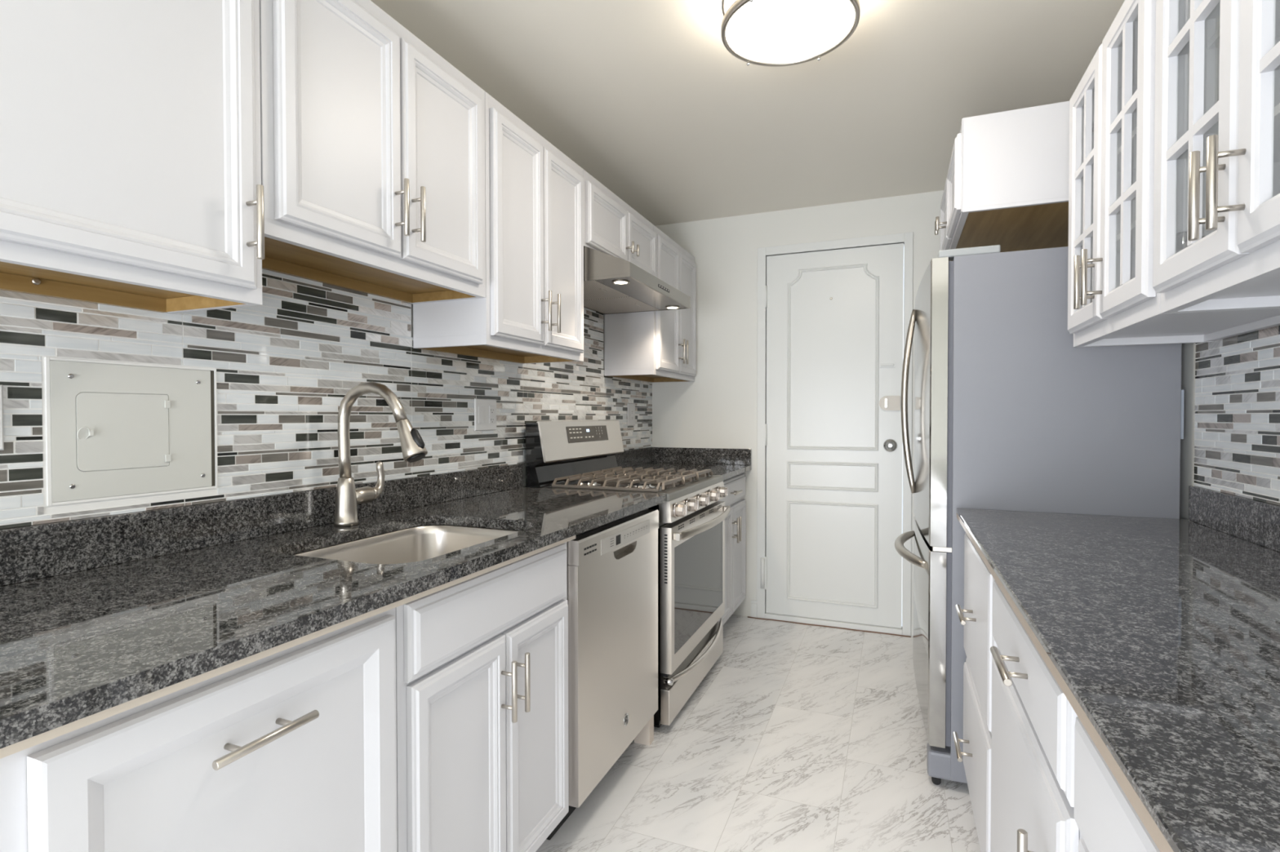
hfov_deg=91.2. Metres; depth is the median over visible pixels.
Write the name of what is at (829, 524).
door
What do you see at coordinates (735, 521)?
base cabinet
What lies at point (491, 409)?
socket
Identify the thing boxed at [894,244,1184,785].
refrigerator
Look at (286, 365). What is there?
wall
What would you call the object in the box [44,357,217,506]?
electrical panel
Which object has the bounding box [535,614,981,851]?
floor
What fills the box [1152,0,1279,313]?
upper cabinet
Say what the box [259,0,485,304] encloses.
upper cabinet
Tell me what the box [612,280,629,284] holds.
lamp
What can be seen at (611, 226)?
upper cabinet
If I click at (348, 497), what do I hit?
tap
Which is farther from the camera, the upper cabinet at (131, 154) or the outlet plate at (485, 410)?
the outlet plate at (485, 410)
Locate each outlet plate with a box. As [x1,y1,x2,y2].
[474,398,496,431]
[627,403,635,426]
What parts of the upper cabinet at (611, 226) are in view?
door, handle, handle, door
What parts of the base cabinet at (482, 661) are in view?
door, false drawer, handle, handle, door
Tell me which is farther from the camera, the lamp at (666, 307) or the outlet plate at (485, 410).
the lamp at (666, 307)
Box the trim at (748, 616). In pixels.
[747,616,911,637]
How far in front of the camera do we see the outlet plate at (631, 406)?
3.65 m
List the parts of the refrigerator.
handle, handle, freezer drawer, fridge door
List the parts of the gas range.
burner, burner, knob, drawer, control panel, oven door, knob, handle, handle, knob, knob, knob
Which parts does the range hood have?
lamp panel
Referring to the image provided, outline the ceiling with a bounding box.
[370,0,1124,226]
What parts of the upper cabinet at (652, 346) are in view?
door, handle, handle, door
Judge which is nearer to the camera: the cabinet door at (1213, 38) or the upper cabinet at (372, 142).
the cabinet door at (1213, 38)
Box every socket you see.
[488,406,494,423]
[631,408,633,420]
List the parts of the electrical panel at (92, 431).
ring pull, door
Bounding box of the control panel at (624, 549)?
[566,508,648,562]
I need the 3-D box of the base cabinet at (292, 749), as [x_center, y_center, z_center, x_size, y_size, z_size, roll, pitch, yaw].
[-0.812,0.749,0.984,0.647,0.884,0.584,0,1,22]
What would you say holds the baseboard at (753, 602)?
attached to the wall at (718, 409)
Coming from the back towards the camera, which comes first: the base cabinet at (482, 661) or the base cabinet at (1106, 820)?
the base cabinet at (482, 661)
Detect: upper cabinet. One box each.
[0,0,264,314]
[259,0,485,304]
[413,91,583,364]
[582,169,656,276]
[604,225,696,382]
[934,101,1069,261]
[1067,0,1279,347]
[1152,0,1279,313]
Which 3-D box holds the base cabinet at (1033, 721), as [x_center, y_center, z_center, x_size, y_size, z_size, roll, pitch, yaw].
[0.911,0.747,1.002,0.619,0.884,0.671,0,1,22]
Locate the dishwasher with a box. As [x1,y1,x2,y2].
[546,508,658,839]
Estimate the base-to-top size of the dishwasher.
0.872 m
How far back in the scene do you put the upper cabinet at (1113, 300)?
1.44 m
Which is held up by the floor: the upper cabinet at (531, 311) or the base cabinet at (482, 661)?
the base cabinet at (482, 661)
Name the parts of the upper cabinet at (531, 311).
door, handle, handle, door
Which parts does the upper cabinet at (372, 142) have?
door, handle, handle, door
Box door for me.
[756,232,913,635]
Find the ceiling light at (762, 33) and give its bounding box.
[720,0,860,66]
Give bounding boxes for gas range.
[525,420,730,728]
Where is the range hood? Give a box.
[583,246,690,314]
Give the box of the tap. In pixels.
[333,382,427,527]
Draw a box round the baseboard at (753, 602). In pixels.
[751,600,756,617]
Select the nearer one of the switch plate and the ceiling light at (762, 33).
the switch plate
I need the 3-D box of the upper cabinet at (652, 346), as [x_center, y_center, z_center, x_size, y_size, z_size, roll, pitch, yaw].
[0.103,-0.654,3.589,0.341,0.765,0.710,0,1,22]
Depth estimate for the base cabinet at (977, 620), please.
1.61 m
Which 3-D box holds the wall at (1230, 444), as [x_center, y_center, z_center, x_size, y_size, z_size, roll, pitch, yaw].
[1.035,-0.007,0.351,0.111,2.412,6.230,0,1,22]
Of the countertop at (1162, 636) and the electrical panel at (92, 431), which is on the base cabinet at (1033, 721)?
the countertop at (1162, 636)
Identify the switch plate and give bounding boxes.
[0,385,4,450]
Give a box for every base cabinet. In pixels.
[0,607,397,851]
[395,542,568,851]
[717,472,746,625]
[952,533,998,851]
[990,580,1083,851]
[1074,716,1159,851]
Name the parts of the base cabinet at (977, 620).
handle, handle, drawer, drawer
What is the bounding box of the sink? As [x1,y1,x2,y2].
[291,524,520,564]
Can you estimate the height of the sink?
0.193 m
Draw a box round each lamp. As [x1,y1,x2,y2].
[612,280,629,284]
[665,306,679,309]
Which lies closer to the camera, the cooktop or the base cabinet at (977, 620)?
the base cabinet at (977, 620)
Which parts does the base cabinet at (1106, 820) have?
door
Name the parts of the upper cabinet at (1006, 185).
handle, handle, door, door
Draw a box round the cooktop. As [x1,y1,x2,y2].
[541,472,723,501]
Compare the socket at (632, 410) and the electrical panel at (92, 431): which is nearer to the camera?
the electrical panel at (92, 431)
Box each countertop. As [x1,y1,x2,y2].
[0,463,666,759]
[604,447,751,479]
[955,485,1279,851]
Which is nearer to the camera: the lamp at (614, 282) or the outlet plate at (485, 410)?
the outlet plate at (485, 410)
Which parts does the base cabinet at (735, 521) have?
door, drawer, handle, handle, handle, door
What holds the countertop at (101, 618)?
on the base cabinet at (482, 661)
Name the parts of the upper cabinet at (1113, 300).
handle, door, handle, door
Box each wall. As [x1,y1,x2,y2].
[0,269,652,528]
[652,190,943,635]
[1179,325,1279,519]
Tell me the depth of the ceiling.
2.29 m
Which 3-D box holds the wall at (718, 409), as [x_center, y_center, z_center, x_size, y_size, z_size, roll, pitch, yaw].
[1.118,-0.057,3.626,2.226,2.412,0.100,0,1,22]
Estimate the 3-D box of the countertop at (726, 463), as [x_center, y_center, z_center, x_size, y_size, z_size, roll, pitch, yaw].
[0.236,0.203,3.552,0.646,0.125,0.705,0,1,22]
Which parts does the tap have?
spout, lever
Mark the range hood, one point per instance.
(612, 285)
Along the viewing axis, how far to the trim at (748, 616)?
3.58 m
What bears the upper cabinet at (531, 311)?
attached to the wall at (286, 365)
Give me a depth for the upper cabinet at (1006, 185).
2.03 m
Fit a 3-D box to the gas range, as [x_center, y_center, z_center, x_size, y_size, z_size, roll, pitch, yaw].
[0.006,0.569,2.833,0.709,1.186,0.798,0,1,22]
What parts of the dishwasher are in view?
door, control panel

